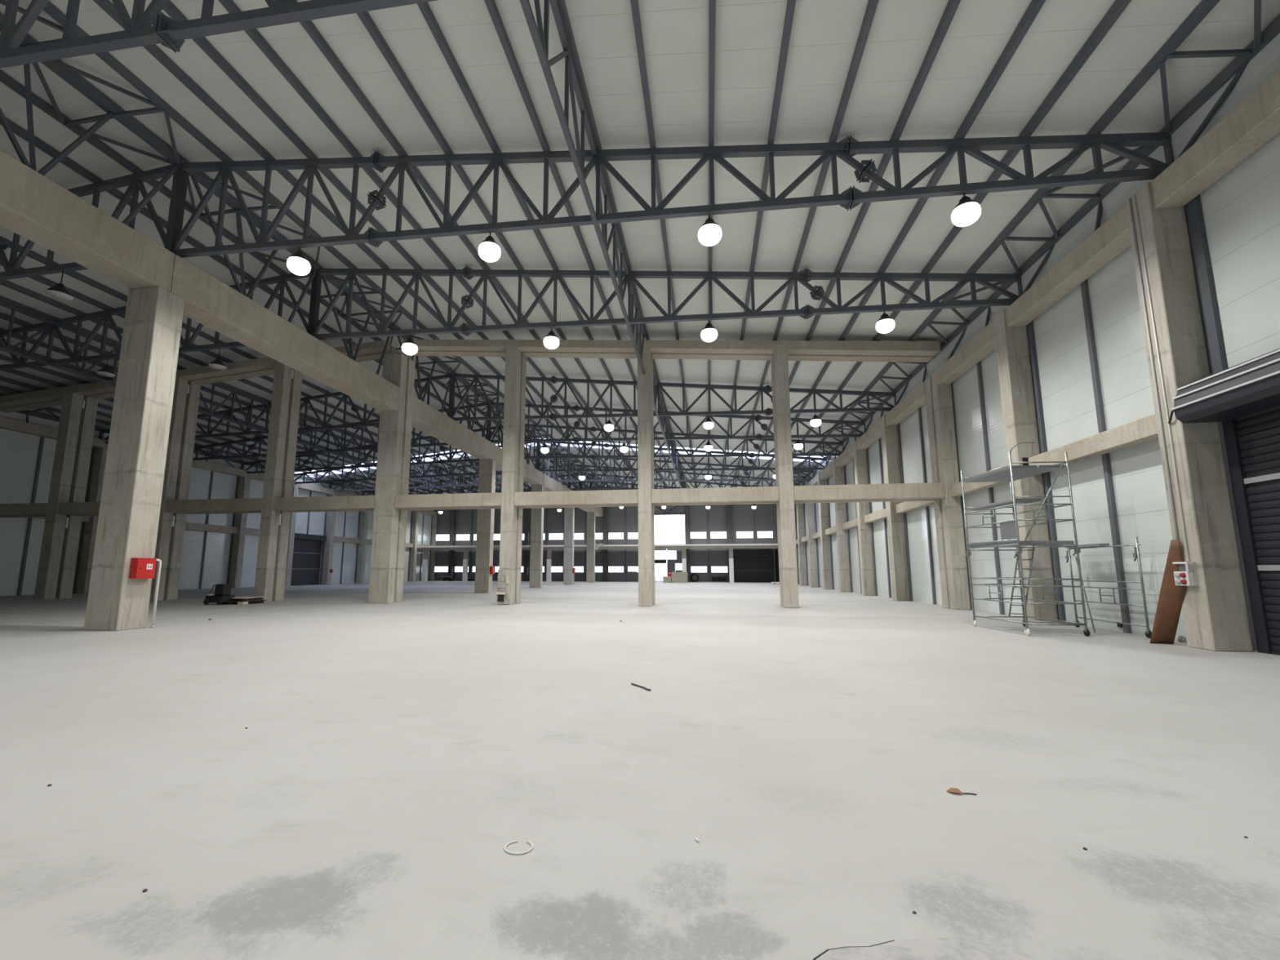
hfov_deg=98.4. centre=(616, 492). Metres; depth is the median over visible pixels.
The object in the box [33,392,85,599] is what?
concrete column
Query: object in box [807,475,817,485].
concrete beam
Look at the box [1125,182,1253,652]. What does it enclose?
concrete column
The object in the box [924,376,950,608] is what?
concrete column
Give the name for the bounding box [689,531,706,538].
window
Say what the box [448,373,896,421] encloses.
roof truss
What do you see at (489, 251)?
lamp
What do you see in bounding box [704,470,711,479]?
lamp
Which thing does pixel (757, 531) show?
window
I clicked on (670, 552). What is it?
window
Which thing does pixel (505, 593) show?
concrete column
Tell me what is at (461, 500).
concrete beam
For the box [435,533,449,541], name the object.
window
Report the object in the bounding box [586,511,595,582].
concrete column
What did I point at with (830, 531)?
concrete beam
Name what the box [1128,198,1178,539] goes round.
conduit
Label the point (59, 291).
lamp
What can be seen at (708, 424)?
lamp
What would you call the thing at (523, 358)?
concrete column
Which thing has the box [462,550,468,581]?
post
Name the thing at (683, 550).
post
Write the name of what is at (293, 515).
concrete column
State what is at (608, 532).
window
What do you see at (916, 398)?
concrete beam
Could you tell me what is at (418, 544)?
concrete beam
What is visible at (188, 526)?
concrete beam
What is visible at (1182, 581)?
socket
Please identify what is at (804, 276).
roof truss
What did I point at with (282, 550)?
concrete column
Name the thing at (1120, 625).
wall outlet
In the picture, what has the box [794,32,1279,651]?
wall
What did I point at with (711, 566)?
window
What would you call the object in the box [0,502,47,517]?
concrete beam
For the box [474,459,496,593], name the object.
concrete column
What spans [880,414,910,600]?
concrete column
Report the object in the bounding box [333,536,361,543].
concrete beam
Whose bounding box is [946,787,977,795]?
dry leaf
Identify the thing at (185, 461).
concrete column
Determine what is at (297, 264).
lamp
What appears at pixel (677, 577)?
box
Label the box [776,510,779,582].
concrete column
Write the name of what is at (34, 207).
concrete beam
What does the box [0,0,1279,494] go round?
ceiling
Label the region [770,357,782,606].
concrete column
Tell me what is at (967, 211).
lamp
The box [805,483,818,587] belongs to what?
concrete column
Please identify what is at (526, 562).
concrete column
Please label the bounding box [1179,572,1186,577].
socket
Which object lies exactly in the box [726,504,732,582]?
concrete column
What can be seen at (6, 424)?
concrete beam
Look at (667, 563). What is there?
door
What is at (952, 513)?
concrete column
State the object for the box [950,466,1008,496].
concrete beam
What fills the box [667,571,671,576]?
box
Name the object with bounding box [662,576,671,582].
stack
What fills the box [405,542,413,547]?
concrete beam
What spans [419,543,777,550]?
mezzanine slab
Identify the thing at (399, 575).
concrete column
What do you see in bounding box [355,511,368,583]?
concrete column
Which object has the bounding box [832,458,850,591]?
concrete column
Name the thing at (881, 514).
concrete beam
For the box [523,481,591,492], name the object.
roof truss
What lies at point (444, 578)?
tray
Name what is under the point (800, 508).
concrete column
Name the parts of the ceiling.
roof panel, roof panel, roof panel, roof panel, roof panel, roof panel, roof panel, roof panel, roof panel, roof panel, roof panel, roof panel, roof panel, roof panel, roof panel, roof panel, roof panel, roof panel, roof panel, roof panel, roof panel, roof panel, roof panel, roof panel, roof panel, roof panel, roof panel, roof panel, roof panel, roof panel, roof panel, roof panel, roof panel, roof panel, roof panel, roof panel, roof panel, roof panel, roof panel, roof panel, skylight panel, roof panel, roof panel, roof panel, roof panel, roof panel, skylight panel, roof panel, skylight panel, roof panel, roof panel, roof panel, roof panel, roof panel, roof panel, roof panel, roof panel, roof panel, roof panel, roof panel, roof panel, roof panel, roof panel, roof panel, roof panel, roof panel, roof panel, roof panel, roof panel, roof panel, roof panel, roof panel, roof panel, roof panel, roof panel, roof panel, roof panel, roof panel, roof panel, roof panel, roof panel, roof panel, roof panel, roof panel, roof panel, roof panel, roof panel, roof panel, roof panel, roof panel, roof panel, roof panel, roof panel, roof panel, roof panel, roof panel, roof panel, roof panel, roof panel, roof panel, roof panel, roof panel, roof panel, roof panel, roof panel, roof panel, roof panel, roof panel, roof panel, skylight panel, roof panel, roof panel, skylight panel, roof panel, roof panel, roof panel, roof panel, roof panel, skylight panel, roof panel, roof panel, roof panel, roof panel, roof panel, roof panel, roof panel, roof panel, roof panel, roof panel, roof panel, roof panel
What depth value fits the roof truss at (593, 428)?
46.20 m
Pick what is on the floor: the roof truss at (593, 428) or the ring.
the ring
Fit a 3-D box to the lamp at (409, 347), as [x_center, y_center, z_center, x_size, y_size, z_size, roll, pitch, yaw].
[-8.469,-6.095,22.658,0.630,0.849,0.630,-1,-8,9]
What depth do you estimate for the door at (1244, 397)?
10.93 m
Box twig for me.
[631,683,651,690]
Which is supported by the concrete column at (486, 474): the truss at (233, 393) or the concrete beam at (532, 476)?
the concrete beam at (532, 476)
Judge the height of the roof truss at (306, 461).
3.770 m
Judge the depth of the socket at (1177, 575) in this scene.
11.80 m
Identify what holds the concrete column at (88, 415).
on the floor
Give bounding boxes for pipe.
[150,559,161,627]
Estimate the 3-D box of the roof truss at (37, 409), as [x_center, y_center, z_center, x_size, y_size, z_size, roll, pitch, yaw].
[-35.440,-2.758,49.296,1.610,1.567,69.574,-1,-8,9]
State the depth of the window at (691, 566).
81.54 m
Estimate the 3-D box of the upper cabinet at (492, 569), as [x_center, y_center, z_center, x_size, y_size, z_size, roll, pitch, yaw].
[-9.027,5.611,40.194,0.215,0.560,0.550,-1,-8,9]
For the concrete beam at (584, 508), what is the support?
on the concrete column at (590, 573)
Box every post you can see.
[422,550,428,581]
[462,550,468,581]
[546,549,551,582]
[681,548,686,572]
[728,548,733,582]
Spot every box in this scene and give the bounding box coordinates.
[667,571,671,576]
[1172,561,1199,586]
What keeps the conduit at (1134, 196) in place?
attached to the concrete column at (1215, 614)
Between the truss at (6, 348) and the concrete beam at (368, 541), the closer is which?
the truss at (6, 348)
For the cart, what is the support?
on the floor
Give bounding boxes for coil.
[690,573,698,582]
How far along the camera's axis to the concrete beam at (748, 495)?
25.46 m
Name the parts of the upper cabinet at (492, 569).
door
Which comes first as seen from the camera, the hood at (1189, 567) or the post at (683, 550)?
the hood at (1189, 567)
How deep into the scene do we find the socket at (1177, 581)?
11.77 m
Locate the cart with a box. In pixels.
[440,574,452,581]
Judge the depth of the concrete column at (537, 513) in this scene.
52.65 m
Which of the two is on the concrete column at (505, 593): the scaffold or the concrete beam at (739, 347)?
the concrete beam at (739, 347)
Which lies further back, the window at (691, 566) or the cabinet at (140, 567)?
the window at (691, 566)
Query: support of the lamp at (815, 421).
hanging from the roof truss at (766, 389)
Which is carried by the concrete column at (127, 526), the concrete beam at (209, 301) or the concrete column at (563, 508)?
the concrete beam at (209, 301)
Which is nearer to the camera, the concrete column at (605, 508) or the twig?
the twig
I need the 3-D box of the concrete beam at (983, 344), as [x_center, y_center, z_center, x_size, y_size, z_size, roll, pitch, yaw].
[14.013,-5.470,21.872,0.580,0.640,5.237,-1,-8,9]
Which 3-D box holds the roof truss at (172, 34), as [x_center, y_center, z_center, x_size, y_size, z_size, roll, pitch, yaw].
[-1.513,-9.811,9.117,27.440,3.770,0.400,-1,-8,9]
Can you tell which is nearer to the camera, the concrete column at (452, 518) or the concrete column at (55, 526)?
the concrete column at (55, 526)
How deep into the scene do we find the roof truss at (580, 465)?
65.10 m
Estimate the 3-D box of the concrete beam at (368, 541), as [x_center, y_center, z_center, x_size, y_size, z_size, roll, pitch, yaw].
[-31.919,6.564,73.370,0.350,0.600,5.626,-1,-8,9]
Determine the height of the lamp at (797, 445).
0.856 m
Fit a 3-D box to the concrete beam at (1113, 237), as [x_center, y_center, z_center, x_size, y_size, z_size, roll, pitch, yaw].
[13.031,-6.309,15.919,0.580,0.640,5.626,-1,-8,9]
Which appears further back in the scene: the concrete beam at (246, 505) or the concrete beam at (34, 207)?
the concrete beam at (246, 505)
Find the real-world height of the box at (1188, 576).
0.500 m
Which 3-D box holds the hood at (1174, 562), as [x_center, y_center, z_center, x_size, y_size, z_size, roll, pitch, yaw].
[12.063,1.489,11.777,0.100,0.040,0.360,-1,-8,9]
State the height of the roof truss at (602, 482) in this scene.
3.770 m
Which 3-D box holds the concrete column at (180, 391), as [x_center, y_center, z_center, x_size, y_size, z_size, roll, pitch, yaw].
[-24.861,-0.348,30.586,0.662,12.371,0.660,-1,-8,9]
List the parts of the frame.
post, stabiliser leg, rail, rail, rail, rail, rail, post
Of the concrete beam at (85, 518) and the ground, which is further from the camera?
the ground
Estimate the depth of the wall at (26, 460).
48.06 m
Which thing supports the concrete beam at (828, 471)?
attached to the concrete column at (838, 472)
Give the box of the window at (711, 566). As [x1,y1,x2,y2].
[711,565,728,573]
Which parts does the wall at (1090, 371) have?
cladding post, cladding post, wall panel, cladding post, wall panel, wall panel, wall panel, wall panel, wall panel, wall panel, wall panel, wall panel, wall panel, cladding post, wall panel, wall panel, wall panel, wall panel, wall panel, wall panel, wall panel, wall panel, wall panel, wall panel, wall panel, cladding post, wall panel, wall panel, wall panel, wall panel, wall panel, cladding post, wall panel, wall panel, wall panel, wall panel, wall panel, wall panel, cladding post, wall panel, wall panel, wall panel, wall panel, wall panel, wall panel, wall panel, wall panel, wall panel, wall panel, wall panel, cladding post, cladding post, wall panel, wall panel, wall panel, wall panel, wall panel, wall panel, wall panel, wall panel, wall panel, wall panel, wall panel, wall panel, cladding post, wall panel, wall panel, wall panel, wall panel, wall panel, wall panel, wall panel, wall panel, wall panel, wall panel, cladding post, wall panel, wall panel, cladding post, cladding post, wall panel, wall panel, wall panel, wall panel, wall panel, wall panel, wall panel, wall panel, cladding post, wall panel, wall panel, wall panel, wall panel, cladding post, wall panel, wall panel, wall panel, wall panel, wall panel, wall panel, wall panel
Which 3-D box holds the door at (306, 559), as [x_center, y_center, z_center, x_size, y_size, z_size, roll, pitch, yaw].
[-34.109,7.295,60.475,0.580,5.550,5.600,-1,-8,9]
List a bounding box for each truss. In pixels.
[0,0,437,68]
[0,0,598,490]
[0,164,188,284]
[0,270,322,370]
[0,301,120,386]
[25,408,373,494]
[98,374,455,444]
[164,132,1174,257]
[192,402,491,460]
[197,382,477,493]
[240,425,503,473]
[293,441,539,484]
[307,266,1022,339]
[329,453,556,492]
[362,464,570,495]
[413,473,582,494]
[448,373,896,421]
[485,402,865,442]
[520,0,645,374]
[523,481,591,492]
[524,423,843,459]
[536,441,826,472]
[553,453,813,482]
[568,464,803,489]
[580,472,762,490]
[589,481,688,490]
[653,364,685,488]
[793,0,1261,485]
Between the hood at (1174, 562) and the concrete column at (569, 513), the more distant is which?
the concrete column at (569, 513)
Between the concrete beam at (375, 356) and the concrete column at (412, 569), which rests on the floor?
the concrete column at (412, 569)
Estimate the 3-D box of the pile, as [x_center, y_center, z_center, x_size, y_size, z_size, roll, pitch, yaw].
[-18.120,5.208,26.858,1.360,0.340,1.520,-1,-8,9]
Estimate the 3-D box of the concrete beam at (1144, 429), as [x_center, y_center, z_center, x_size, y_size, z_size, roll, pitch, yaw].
[13.134,-1.286,15.194,0.360,0.490,5.626,-1,-8,9]
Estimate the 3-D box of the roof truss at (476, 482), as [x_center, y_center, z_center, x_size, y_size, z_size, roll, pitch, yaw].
[-20.162,-2.245,62.974,27.440,3.770,0.400,-1,-8,9]
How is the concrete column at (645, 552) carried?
on the floor
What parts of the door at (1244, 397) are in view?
guide rail, rail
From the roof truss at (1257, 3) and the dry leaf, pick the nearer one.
the dry leaf
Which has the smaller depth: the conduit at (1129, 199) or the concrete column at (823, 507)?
the conduit at (1129, 199)
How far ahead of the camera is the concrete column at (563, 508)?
84.44 m
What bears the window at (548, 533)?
in the wall at (744, 517)
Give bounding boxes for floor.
[0,580,1279,959]
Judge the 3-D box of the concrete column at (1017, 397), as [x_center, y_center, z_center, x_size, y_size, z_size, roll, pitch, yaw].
[13.511,-1.054,18.305,0.680,10.420,0.680,-1,-8,9]
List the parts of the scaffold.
post, rail, rail, rail, rail, rail, toe rail, rail, rail, rail, rail, rail, rail, rail, rail, rail, rail, post, post, bent rod, rail, rail, rail, rail, rail, rail, rail, rail, rail, rail, rail, rail, rail, rail, rail, rail, rail, post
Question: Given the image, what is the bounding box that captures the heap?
[1177,635,1186,643]
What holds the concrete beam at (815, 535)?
attached to the concrete column at (823, 507)
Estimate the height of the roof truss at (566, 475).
3.770 m
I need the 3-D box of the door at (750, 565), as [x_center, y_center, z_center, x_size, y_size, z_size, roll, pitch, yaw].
[20.281,10.444,80.297,6.700,4.950,0.160,-1,-8,9]
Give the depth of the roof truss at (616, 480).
58.54 m
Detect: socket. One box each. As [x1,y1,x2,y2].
[1173,572,1180,577]
[1174,579,1181,584]
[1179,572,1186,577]
[1180,579,1186,584]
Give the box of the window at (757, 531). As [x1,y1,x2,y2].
[756,530,773,538]
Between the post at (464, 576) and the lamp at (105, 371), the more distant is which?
the post at (464, 576)
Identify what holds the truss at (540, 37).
attached to the roof truss at (1116, 144)
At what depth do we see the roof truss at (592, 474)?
71.42 m
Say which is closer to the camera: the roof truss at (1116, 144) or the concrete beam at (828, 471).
the roof truss at (1116, 144)
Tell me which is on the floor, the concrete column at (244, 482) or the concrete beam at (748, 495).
the concrete column at (244, 482)
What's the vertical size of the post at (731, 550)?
4.660 m
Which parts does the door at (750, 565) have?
guide rail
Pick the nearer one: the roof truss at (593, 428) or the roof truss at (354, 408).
the roof truss at (354, 408)
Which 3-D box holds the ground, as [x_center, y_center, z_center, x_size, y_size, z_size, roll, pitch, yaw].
[5.654,19.575,126.061,130.000,0.300,86.400,-1,-8,9]
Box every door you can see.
[290,533,326,585]
[654,563,667,582]
[733,548,778,582]
[1171,348,1279,655]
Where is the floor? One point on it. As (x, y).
(380, 777)
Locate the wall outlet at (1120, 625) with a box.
[1116,622,1123,627]
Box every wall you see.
[0,411,433,595]
[433,485,777,582]
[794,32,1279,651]
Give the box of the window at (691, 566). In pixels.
[690,565,706,573]
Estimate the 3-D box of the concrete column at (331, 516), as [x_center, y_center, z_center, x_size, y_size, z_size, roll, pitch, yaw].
[-33.317,5.366,64.121,0.700,10.390,0.660,-1,-8,9]
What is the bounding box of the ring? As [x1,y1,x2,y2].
[503,840,533,854]
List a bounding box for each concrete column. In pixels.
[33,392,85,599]
[54,396,97,599]
[75,447,107,593]
[84,286,184,631]
[149,377,189,600]
[163,381,200,599]
[228,476,250,587]
[253,362,293,601]
[271,368,302,600]
[284,486,298,586]
[321,494,337,584]
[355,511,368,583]
[368,353,407,603]
[394,358,415,602]
[408,511,418,581]
[429,515,437,581]
[447,509,455,581]
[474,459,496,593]
[496,346,521,604]
[514,352,526,604]
[523,508,529,581]
[528,484,544,587]
[562,507,564,581]
[563,507,574,584]
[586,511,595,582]
[602,487,607,581]
[637,348,653,606]
[651,355,654,605]
[684,505,689,582]
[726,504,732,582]
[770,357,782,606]
[772,349,799,608]
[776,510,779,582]
[794,506,798,584]
[795,503,807,586]
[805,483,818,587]
[817,472,832,589]
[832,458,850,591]
[852,440,875,595]
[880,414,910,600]
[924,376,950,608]
[930,371,970,609]
[993,309,1057,622]
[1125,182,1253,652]
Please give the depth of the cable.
11.99 m
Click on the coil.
(692, 574)
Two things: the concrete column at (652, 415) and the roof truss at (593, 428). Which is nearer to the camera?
the concrete column at (652, 415)
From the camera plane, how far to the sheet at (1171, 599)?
12.10 m
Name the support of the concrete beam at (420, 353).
on the concrete column at (652, 415)
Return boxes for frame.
[1065,536,1151,638]
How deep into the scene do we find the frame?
14.52 m
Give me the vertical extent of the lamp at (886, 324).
0.806 m
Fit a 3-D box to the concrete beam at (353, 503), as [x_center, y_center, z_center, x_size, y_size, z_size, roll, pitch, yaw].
[-15.075,0.589,29.171,5.830,0.660,1.190,-1,-8,9]
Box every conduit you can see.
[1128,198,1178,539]
[1133,194,1189,561]
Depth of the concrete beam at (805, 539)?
59.48 m
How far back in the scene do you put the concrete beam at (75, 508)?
31.05 m
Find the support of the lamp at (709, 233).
hanging from the roof truss at (1116, 144)
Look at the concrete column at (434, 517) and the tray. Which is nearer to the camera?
the tray
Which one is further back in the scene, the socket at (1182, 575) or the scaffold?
the scaffold
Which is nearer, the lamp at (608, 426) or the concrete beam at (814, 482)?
the lamp at (608, 426)
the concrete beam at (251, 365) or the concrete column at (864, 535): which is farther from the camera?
the concrete column at (864, 535)
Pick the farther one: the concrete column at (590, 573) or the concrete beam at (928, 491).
the concrete column at (590, 573)
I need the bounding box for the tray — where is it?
[442,577,452,579]
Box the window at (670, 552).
[654,551,676,559]
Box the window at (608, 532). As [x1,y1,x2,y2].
[608,532,623,539]
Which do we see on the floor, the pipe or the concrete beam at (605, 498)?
the pipe
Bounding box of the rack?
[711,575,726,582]
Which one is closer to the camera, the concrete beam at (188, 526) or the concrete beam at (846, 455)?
the concrete beam at (846, 455)
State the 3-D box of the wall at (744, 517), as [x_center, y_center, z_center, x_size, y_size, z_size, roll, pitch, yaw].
[-2.751,6.039,84.859,55.170,14.900,0.570,-1,-8,9]
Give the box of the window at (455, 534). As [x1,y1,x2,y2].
[455,533,470,541]
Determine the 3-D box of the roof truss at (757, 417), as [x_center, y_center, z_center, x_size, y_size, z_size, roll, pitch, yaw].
[3.619,-5.429,40.199,27.440,3.770,0.400,-1,-8,9]
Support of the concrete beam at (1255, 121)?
attached to the concrete column at (1215, 614)
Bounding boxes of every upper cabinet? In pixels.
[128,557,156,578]
[489,566,495,573]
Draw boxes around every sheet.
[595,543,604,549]
[1150,539,1185,644]
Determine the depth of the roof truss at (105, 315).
25.22 m
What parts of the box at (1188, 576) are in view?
plate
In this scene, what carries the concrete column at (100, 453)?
on the floor
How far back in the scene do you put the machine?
26.06 m
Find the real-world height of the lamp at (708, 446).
0.893 m
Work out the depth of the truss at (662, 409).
38.48 m
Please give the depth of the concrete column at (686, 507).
81.70 m
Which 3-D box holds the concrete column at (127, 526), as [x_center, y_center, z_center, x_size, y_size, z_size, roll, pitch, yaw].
[-13.771,-1.111,15.876,1.070,9.800,0.820,-1,-8,9]
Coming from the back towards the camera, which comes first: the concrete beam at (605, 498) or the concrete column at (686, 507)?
the concrete column at (686, 507)
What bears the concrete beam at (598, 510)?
on the concrete column at (590, 573)
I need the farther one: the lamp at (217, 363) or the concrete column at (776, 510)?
the concrete column at (776, 510)
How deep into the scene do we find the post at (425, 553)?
83.25 m
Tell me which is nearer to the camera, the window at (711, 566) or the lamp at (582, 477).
the lamp at (582, 477)
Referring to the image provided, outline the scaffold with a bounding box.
[960,441,1090,636]
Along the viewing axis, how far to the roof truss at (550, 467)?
69.10 m
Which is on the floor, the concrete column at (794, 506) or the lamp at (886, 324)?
the concrete column at (794, 506)
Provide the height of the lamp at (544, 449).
0.899 m
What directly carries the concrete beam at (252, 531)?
attached to the concrete column at (244, 482)
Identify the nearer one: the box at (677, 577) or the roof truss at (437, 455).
the roof truss at (437, 455)
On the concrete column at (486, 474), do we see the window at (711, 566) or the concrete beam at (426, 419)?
the concrete beam at (426, 419)
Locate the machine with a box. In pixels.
[203,583,235,604]
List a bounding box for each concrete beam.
[0,150,174,291]
[0,340,390,408]
[0,346,398,413]
[0,417,437,515]
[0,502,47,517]
[26,515,90,521]
[57,502,100,515]
[164,497,262,514]
[169,254,399,411]
[185,522,237,533]
[245,528,259,535]
[272,495,374,512]
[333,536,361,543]
[366,539,372,544]
[394,492,501,510]
[402,339,940,355]
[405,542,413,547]
[412,396,494,459]
[414,350,933,362]
[417,543,433,548]
[493,444,543,484]
[514,489,638,508]
[542,473,572,491]
[577,506,595,512]
[595,506,603,516]
[651,486,779,506]
[793,482,945,503]
[801,535,808,542]
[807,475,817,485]
[812,531,820,538]
[819,461,833,479]
[825,525,836,534]
[835,443,853,466]
[841,518,857,529]
[856,419,881,449]
[864,507,887,523]
[884,381,925,425]
[895,501,933,513]
[935,320,995,384]
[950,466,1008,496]
[1004,204,1131,327]
[1027,413,1158,466]
[1150,69,1279,208]
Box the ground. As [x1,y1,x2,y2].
[654,576,662,581]
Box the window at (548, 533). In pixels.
[548,533,559,540]
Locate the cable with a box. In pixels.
[1168,409,1173,423]
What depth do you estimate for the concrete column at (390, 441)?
28.09 m
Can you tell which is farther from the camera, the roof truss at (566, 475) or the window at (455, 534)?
the window at (455, 534)
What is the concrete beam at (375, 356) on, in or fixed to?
on the concrete column at (185, 461)
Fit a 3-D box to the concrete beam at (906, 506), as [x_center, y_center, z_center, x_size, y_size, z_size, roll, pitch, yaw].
[15.217,0.493,27.810,0.360,0.490,5.701,-1,-8,9]
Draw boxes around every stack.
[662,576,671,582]
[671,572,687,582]
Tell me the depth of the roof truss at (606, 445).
52.41 m
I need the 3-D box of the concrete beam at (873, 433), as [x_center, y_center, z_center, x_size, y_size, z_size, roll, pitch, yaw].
[16.134,-3.659,34.715,0.580,0.640,5.626,-1,-8,9]
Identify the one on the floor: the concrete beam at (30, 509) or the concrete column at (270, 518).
the concrete column at (270, 518)
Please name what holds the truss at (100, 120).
attached to the ceiling
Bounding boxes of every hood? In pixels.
[1172,561,1191,564]
[1185,564,1194,571]
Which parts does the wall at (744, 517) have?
wall panel, wall panel, wall panel, wall panel, wall panel, wall panel, wall panel, wall panel, wall panel, wall panel, wall panel, wall panel, wall panel, wall panel, wall panel, wall panel, cladding post, wall panel, wall panel, wall panel, wall panel, wall panel, wall panel, wall panel, wall panel, wall panel, wall panel, wall panel, wall panel, wall panel, wall panel, wall panel, wall panel, wall panel, wall panel, wall panel, wall panel, wall panel, wall panel, wall panel, wall panel, cladding post, wall panel, wall panel, wall panel, wall panel, wall panel, wall panel, wall panel, wall panel, wall panel, wall panel, wall panel, wall panel, wall panel, wall panel, wall panel, wall panel, cladding post, wall panel, wall panel, wall panel, wall panel, wall panel, wall panel, wall panel, wall panel, wall panel, wall panel, wall panel, wall panel, wall panel, wall panel, wall panel, wall panel, cladding post, wall panel, wall panel, wall panel, wall panel, wall panel, wall panel, wall panel, wall panel, wall panel, wall panel, cladding rail, wall panel, wall panel, wall panel, wall panel, wall panel, wall panel, wall panel, wall panel, wall panel, wall panel, wall panel, cladding post, wall panel, wall panel, wall panel, wall panel, wall panel, wall panel, wall panel, wall panel, wall panel, wall panel, wall panel, wall panel, wall panel, cladding post, wall panel, wall panel, wall panel, wall panel, wall panel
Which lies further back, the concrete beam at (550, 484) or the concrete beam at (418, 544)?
the concrete beam at (418, 544)
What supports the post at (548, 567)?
on the floor
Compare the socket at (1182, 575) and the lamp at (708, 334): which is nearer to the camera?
the socket at (1182, 575)
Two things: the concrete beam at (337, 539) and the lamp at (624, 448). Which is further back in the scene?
the concrete beam at (337, 539)
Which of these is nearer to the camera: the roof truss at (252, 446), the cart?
the roof truss at (252, 446)
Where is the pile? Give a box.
[221,595,266,604]
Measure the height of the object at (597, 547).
0.921 m
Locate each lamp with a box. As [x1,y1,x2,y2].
[44,270,73,300]
[96,359,115,377]
[208,348,226,369]
[286,247,311,275]
[401,334,417,355]
[478,231,501,262]
[540,441,549,453]
[543,327,559,349]
[578,472,585,479]
[604,420,613,431]
[619,440,628,453]
[697,213,721,246]
[700,320,717,342]
[703,414,713,429]
[703,439,712,451]
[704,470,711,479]
[793,437,803,449]
[809,412,821,426]
[875,311,894,333]
[951,193,981,226]
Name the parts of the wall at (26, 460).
wall panel, cladding post, wall panel, wall panel, wall panel, wall panel, wall panel, wall panel, wall panel, wall panel, wall panel, wall panel, wall panel, cladding post, wall panel, wall panel, wall panel, wall panel, wall panel, cladding post, wall panel, wall panel, wall panel, wall panel, wall panel, wall panel, wall panel, wall panel, cladding post, wall panel, wall panel, wall panel, wall panel, wall panel, wall panel, wall panel, wall panel, wall panel, wall panel, wall panel, cladding post, wall panel, wall panel, wall panel, wall panel, wall panel, wall panel, cladding post, wall panel, cladding post, wall panel, wall panel, wall panel, wall panel, wall panel, wall panel, wall panel, wall panel, wall panel, cladding post, wall panel, wall panel, wall panel, wall panel, wall panel, wall panel, wall panel, wall panel, wall panel, wall panel, wall panel, wall panel, wall panel, wall panel, wall panel, wall panel, wall panel, wall panel, cladding post, cladding post, wall panel, wall panel, wall panel, wall panel, wall panel, wall panel, wall panel, wall panel, wall panel, wall panel, cladding post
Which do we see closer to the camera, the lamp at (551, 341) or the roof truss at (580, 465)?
the lamp at (551, 341)
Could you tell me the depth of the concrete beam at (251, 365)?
31.15 m
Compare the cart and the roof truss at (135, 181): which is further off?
the cart
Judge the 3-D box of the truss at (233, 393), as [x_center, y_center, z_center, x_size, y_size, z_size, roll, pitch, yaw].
[-21.070,-2.537,56.913,0.130,2.076,49.999,-1,-8,9]
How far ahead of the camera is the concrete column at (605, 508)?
83.62 m
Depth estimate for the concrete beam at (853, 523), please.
40.66 m
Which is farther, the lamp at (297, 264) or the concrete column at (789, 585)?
the concrete column at (789, 585)

